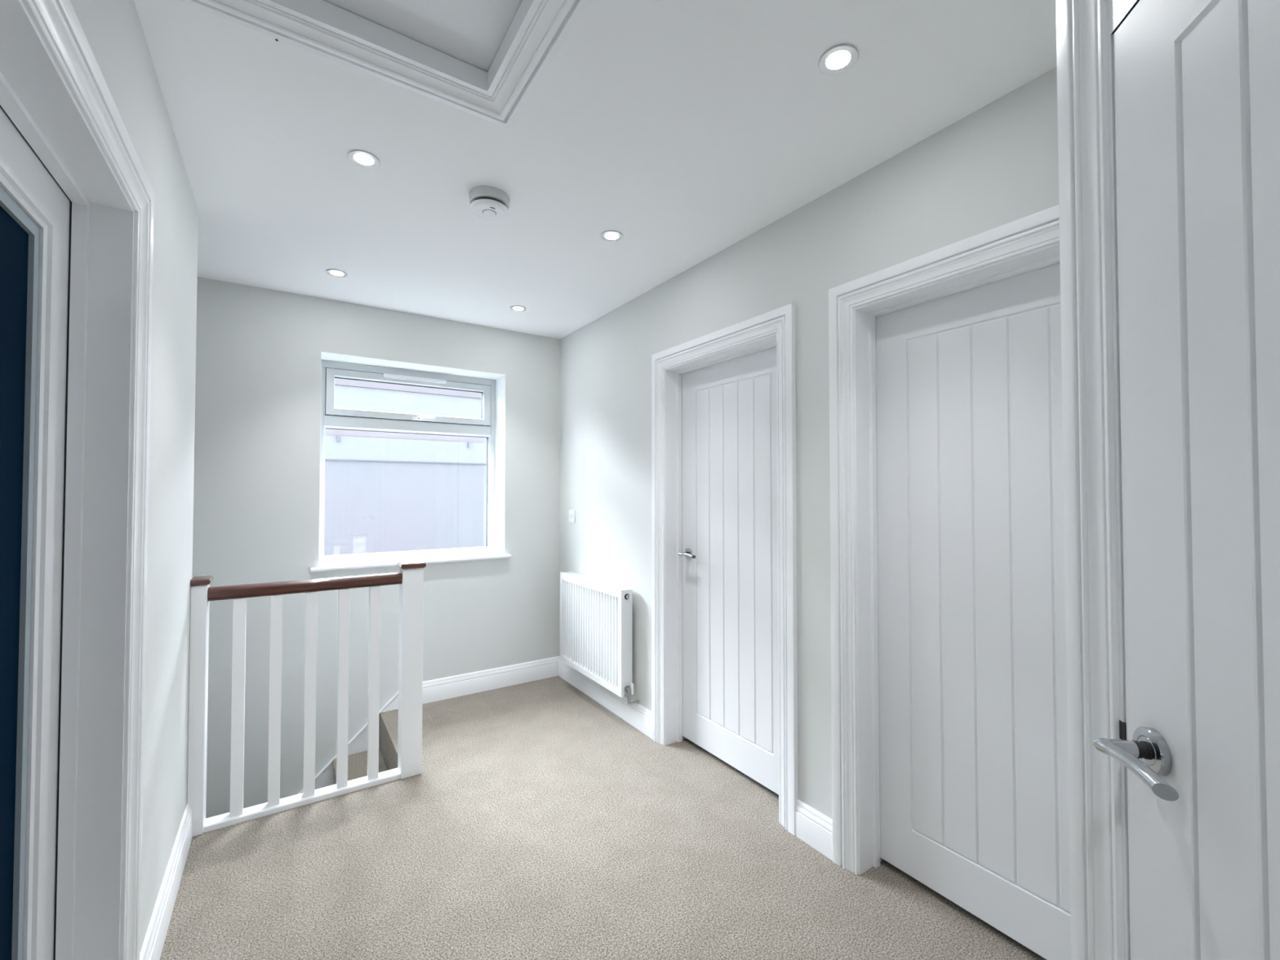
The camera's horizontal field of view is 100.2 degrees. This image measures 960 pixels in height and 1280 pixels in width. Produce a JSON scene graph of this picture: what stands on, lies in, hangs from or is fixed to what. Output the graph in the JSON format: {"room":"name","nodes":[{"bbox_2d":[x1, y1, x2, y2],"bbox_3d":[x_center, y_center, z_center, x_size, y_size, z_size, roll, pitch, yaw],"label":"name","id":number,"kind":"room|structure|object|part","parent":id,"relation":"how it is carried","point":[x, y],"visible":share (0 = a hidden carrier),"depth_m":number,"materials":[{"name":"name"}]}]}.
{"room":"upstairs landing","nodes":[
{"label":"upstairs landing","id":0,"kind":"room"},
{"bbox_2d":[70,0,198,953],"bbox_3d":[-0.618,0.114,0.264,0.140,2.443,4.328,1,-1,-34],"label":"wall","id":1,"kind":"structure","parent":0,"point":[113,29],"depth_m":1.58,"materials":[{"name":"paint"}]},
{"bbox_2d":[0,0,154,959],"bbox_3d":[-1.004,0.313,0.860,0.161,2.069,0.964,1,-1,-34],"label":"door","id":2,"kind":"structure","parent":1,"relation":"in","point":[77,194],"depth_m":1.14,"materials":[{"name":"white wood"}]},
{"bbox_3d":[-1.061,0.305,0.822,0.012,1.574,0.475,1,-1,-34],"label":"glass pane","id":3,"kind":"part","parent":2,"relation":"part of","materials":[{"name":"blue"}]},
{"bbox_2d":[139,804,192,959],"bbox_3d":[-1.470,1.298,1.664,0.018,0.133,0.924,1,-1,-34],"label":"baseboard","id":4,"kind":"structure","parent":1,"relation":"attached to","point":[154,940],"depth_m":1.65,"materials":[{"name":"white wood"}]},
{"bbox_2d":[191,276,560,818],"bbox_3d":[-1.853,1.529,3.207,5.400,5.433,0.300,1,-1,-34],"label":"wall","id":5,"kind":"structure","parent":0,"point":[259,349],"depth_m":3.04,"materials":[{"name":"paint"}]},
{"bbox_2d":[297,690,398,794],"bbox_3d":[-2.722,2.884,2.403,3.054,3.274,0.028,1,-1,-34],"label":"trim","id":6,"kind":"structure","parent":5,"relation":"attached to","point":[326,777],"depth_m":3.12,"materials":[{"name":"white wood"}]},
{"bbox_2d":[310,351,511,572],"bbox_3d":[-1.452,-0.102,3.472,1.168,1.264,0.308,1,-1,-34],"label":"window","id":7,"kind":"structure","parent":5,"relation":"in","point":[491,386],"depth_m":3.54,"materials":[{"name":"white plastic"}]},
{"bbox_3d":[-1.506,-0.536,3.562,1.012,0.288,0.055,1,-1,-34],"label":"vent sash","id":8,"kind":"part","parent":7,"relation":"part of","materials":[{"name":"white plastic"}]},
{"bbox_3d":[-1.433,0.518,3.430,1.168,0.022,0.238,1,-1,-34],"label":"sill","id":9,"kind":"part","parent":7,"relation":"part of","materials":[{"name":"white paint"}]},
{"bbox_2d":[382,373,446,383],"bbox_3d":[-1.483,-0.670,3.538,0.394,0.024,0.015,1,-1,-34],"label":"vent","id":10,"kind":"object","parent":7,"relation":"attached to","point":[407,378],"depth_m":3.53,"materials":[{"name":"white plastic"}]},
{"bbox_3d":[-1.434,-0.410,3.551,0.135,0.030,0.040,1,-1,-34],"label":"handle","id":11,"kind":"part","parent":7,"relation":"part of","materials":[{"name":"white plastic"}]},
{"bbox_2d":[422,656,559,704],"bbox_3d":[-1.017,1.337,3.576,1.052,0.133,0.018,1,-1,-34],"label":"baseboard","id":12,"kind":"structure","parent":5,"relation":"attached to","point":[440,689],"depth_m":3.57,"materials":[{"name":"white wood"}]},
{"bbox_2d":[133,0,1057,338],"bbox_3d":[-0.366,-1.162,1.025,5.400,0.140,5.572,1,-1,-34],"label":"ceiling","id":13,"kind":"structure","parent":0,"point":[685,130],"depth_m":1.70,"materials":[{"name":"white paint"}]},
{"bbox_2d":[325,268,347,277],"bbox_3d":[-1.547,-1.055,2.728,0.095,0.005,0.095,1,-1,-34],"label":"recessed light","id":14,"kind":"object","parent":13,"relation":"in","point":[336,273],"visible":1,"depth_m":2.72,"materials":[{"name":"grey plastic"}]},
{"bbox_2d":[347,149,379,168],"bbox_3d":[-0.924,-1.074,1.791,0.095,0.005,0.095,1,-1,-34],"label":"recessed light","id":15,"kind":"object","parent":13,"relation":"in","point":[362,158],"visible":1,"depth_m":1.79,"materials":[{"name":"grey plastic"}]},
{"bbox_2d":[177,0,591,128],"bbox_3d":[-0.511,-1.123,1.083,0.808,0.097,0.795,1,-1,-34],"label":"hatch","id":16,"kind":"object","parent":13,"relation":"attached to","point":[471,44],"visible":1,"depth_m":1.33,"materials":[{"name":"white wood"}]},
{"bbox_3d":[-0.511,-1.158,1.084,0.620,0.026,0.607,1,-1,-34],"label":"panel","id":17,"kind":"part","parent":16,"relation":"part of","materials":[{"name":"white paint"}]},
{"bbox_2d":[468,185,509,219],"bbox_3d":[-0.570,-1.039,2.023,0.149,0.064,0.149,1,-1,-34],"label":"smoke detector","id":18,"kind":"object","parent":13,"relation":"attached to","point":[489,202],"visible":1,"depth_m":1.98,"materials":[{"name":"white plastic"}]},
{"bbox_2d":[510,305,526,311],"bbox_3d":[-0.742,-1.044,3.259,0.095,0.005,0.095,1,-1,-34],"label":"recessed light","id":19,"kind":"object","parent":13,"relation":"in","point":[516,308],"visible":1,"depth_m":3.25,"materials":[{"name":"grey plastic"}]},
{"bbox_2d":[600,230,622,241],"bbox_3d":[-0.123,-1.063,2.330,0.095,0.005,0.095,1,-1,-34],"label":"recessed light","id":20,"kind":"object","parent":13,"relation":"in","point":[609,235],"visible":1,"depth_m":2.32,"materials":[{"name":"grey plastic"}]},
{"bbox_2d":[818,43,857,75],"bbox_3d":[0.511,-1.083,1.378,0.095,0.005,0.095,1,-1,-34],"label":"recessed light","id":21,"kind":"object","parent":13,"relation":"in","point":[839,58],"visible":1,"depth_m":1.38,"materials":[{"name":"grey plastic"}]},
{"bbox_2d":[160,675,1046,959],"bbox_3d":[-0.302,1.478,0.875,5.400,0.260,5.342,1,-1,-34],"label":"floor","id":22,"kind":"structure","parent":0,"point":[538,822],"depth_m":1.87,"materials":[{"name":"beige carpet"}]},
{"bbox_2d":[186,560,426,837],"bbox_3d":[-1.400,0.881,2.328,0.860,0.992,0.110,1,-1,-34],"label":"banister","id":23,"kind":"object","parent":22,"relation":"on","point":[410,577],"visible":0.95,"depth_m":2.29,"materials":[{"name":"white wood"}]},
{"bbox_3d":[-1.737,0.892,2.103,0.050,0.962,0.090,1,-1,-34],"label":"newel post","id":24,"kind":"part","parent":23,"relation":"part of","materials":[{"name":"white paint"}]},
{"bbox_3d":[-1.421,1.365,2.304,0.708,0.024,0.066,1,-1,-34],"label":"rail","id":25,"kind":"part","parent":23,"relation":"part of","materials":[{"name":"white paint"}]},
{"bbox_3d":[-1.421,0.457,2.323,0.708,0.051,0.063,1,-1,-34],"label":"handrail","id":26,"kind":"part","parent":23,"relation":"part of","materials":[{"name":"brown wood"}]},
{"bbox_3d":[-1.087,0.899,2.535,0.091,0.966,0.090,1,-1,-34],"label":"newel post","id":27,"kind":"part","parent":23,"relation":"part of","materials":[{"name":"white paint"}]},
{"bbox_2d":[332,747,387,782],"bbox_3d":[-2.364,2.674,2.160,2.464,2.200,0.776,1,-1,-34],"label":"carpeted staircase","id":28,"kind":"structure","parent":22,"relation":"attached to","point":[357,762],"depth_m":2.98,"materials":[{"name":"beige carpet"}]},
{"bbox_2d":[559,66,1058,819],"bbox_3d":[0.907,0.145,1.785,0.140,2.443,5.172,1,-1,-34],"label":"wall","id":29,"kind":"structure","parent":0,"point":[996,166],"depth_m":2.06,"materials":[{"name":"paint"}]},
{"bbox_2d":[568,509,575,522],"bbox_3d":[-0.475,0.251,3.722,0.013,0.086,0.086,1,-1,-34],"label":"light switch","id":30,"kind":"object","parent":29,"relation":"attached to","point":[571,513],"visible":1,"depth_m":3.71,"materials":[{"name":"white plastic"}]},
{"bbox_2d":[560,571,639,704],"bbox_3d":[-0.274,0.941,3.328,0.100,0.636,0.827,1,-1,-34],"label":"radiator","id":31,"kind":"object","parent":29,"relation":"attached to","point":[596,615],"visible":1,"depth_m":3.20,"materials":[{"name":"white metal"}]},
{"bbox_2d":[564,571,631,590],"bbox_3d":[-0.288,0.629,3.344,0.058,0.009,0.795,1,-1,-34],"label":"grille","id":32,"kind":"object","parent":31,"relation":"attached to","point":[595,583],"depth_m":3.30,"materials":[{"name":"white metal"}]},
{"bbox_3d":[-0.068,0.909,3.009,0.058,0.581,0.002,1,-1,-34],"label":"panel","id":33,"kind":"part","parent":31,"relation":"part of","materials":[{"name":"white metal"}]},
{"bbox_2d":[558,657,652,738],"bbox_3d":[-0.255,1.332,3.365,0.018,0.133,1.179,1,-1,-34],"label":"baseboard","id":34,"kind":"structure","parent":29,"relation":"attached to","point":[639,717],"depth_m":3.23,"materials":[{"name":"white wood"}]},
{"bbox_2d":[651,303,798,835],"bbox_3d":[0.399,0.347,2.531,0.166,2.069,0.964,1,-1,-34],"label":"door","id":35,"kind":"structure","parent":29,"relation":"in","point":[724,645],"depth_m":2.55,"materials":[{"name":"white wood"}]},
{"bbox_3d":[0.250,0.387,2.753,0.039,0.023,0.121,1,-1,-34],"label":"lever","id":36,"kind":"part","parent":35,"relation":"part of","materials":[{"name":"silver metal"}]},
{"bbox_3d":[0.253,0.388,2.817,0.010,0.055,0.055,1,-1,-34],"label":"handle","id":37,"kind":"part","parent":35,"relation":"part of","materials":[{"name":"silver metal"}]},
{"bbox_2d":[795,799,832,860],"bbox_3d":[0.653,1.305,2.000,0.018,0.133,0.170,1,-1,-34],"label":"baseboard","id":38,"kind":"structure","parent":29,"relation":"attached to","point":[812,827],"depth_m":1.99,"materials":[{"name":"white wood"}]},
{"bbox_2d":[828,204,1071,959],"bbox_3d":[1.027,0.328,1.587,0.166,2.069,0.964,1,-1,-34],"label":"door","id":39,"kind":"structure","parent":29,"relation":"in","point":[950,770],"depth_m":1.69,"materials":[{"name":"white wood"}]},
{"bbox_3d":[0.871,0.120,0.540,1.299,2.443,0.702,1,-1,-34],"label":"wall","id":40,"kind":"structure","parent":0,"visible":0},
{"bbox_2d":[1055,0,1279,959],"bbox_3d":[0.605,0.274,0.404,0.152,2.129,0.864,0,-1,12],"label":"door","id":41,"kind":"structure","parent":40,"relation":"in","point":[1168,110],"depth_m":0.64,"materials":[{"name":"white wood"}]},
{"bbox_3d":[0.581,0.274,0.409,0.021,2.129,0.864,0,-1,12],"label":"architrave","id":42,"kind":"part","parent":41,"relation":"part of","materials":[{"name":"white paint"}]},
{"bbox_3d":[0.672,0.344,0.732,0.021,0.025,0.011,0,-1,12],"label":"strike plate","id":43,"kind":"part","parent":41,"relation":"part of","materials":[{"name":"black metal"}]},
{"bbox_3d":[0.635,0.339,0.396,0.090,1.999,0.724,0,-1,12],"label":"frame","id":44,"kind":"part","parent":41,"relation":"part of","materials":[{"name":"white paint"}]},
{"bbox_3d":[0.598,0.341,0.636,0.039,0.023,0.116,0,-1,12],"label":"lever","id":45,"kind":"part","parent":41,"relation":"part of","materials":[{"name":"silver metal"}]},
{"bbox_3d":[0.645,0.342,0.675,0.010,0.055,0.055,0,-1,12],"label":"handle","id":46,"kind":"part","parent":41,"relation":"part of","materials":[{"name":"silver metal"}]},
{"label":"outside","id":47,"kind":"structure","parent":0,"visible":0},
{"bbox_3d":[-4.130,4.443,7.926,20.000,0.100,10.078,1,-1,-34],"label":"ground","id":48,"kind":"structure","parent":47,"visible":0},
{"bbox_2d":[324,377,486,555],"bbox_3d":[-3.861,0.660,7.599,12.000,7.450,4.050,1,-1,-34],"label":"window glass","id":49,"kind":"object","parent":48,"relation":"on","point":[384,491],"visible":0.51,"depth_m":6.03,"materials":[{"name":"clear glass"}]}
]}

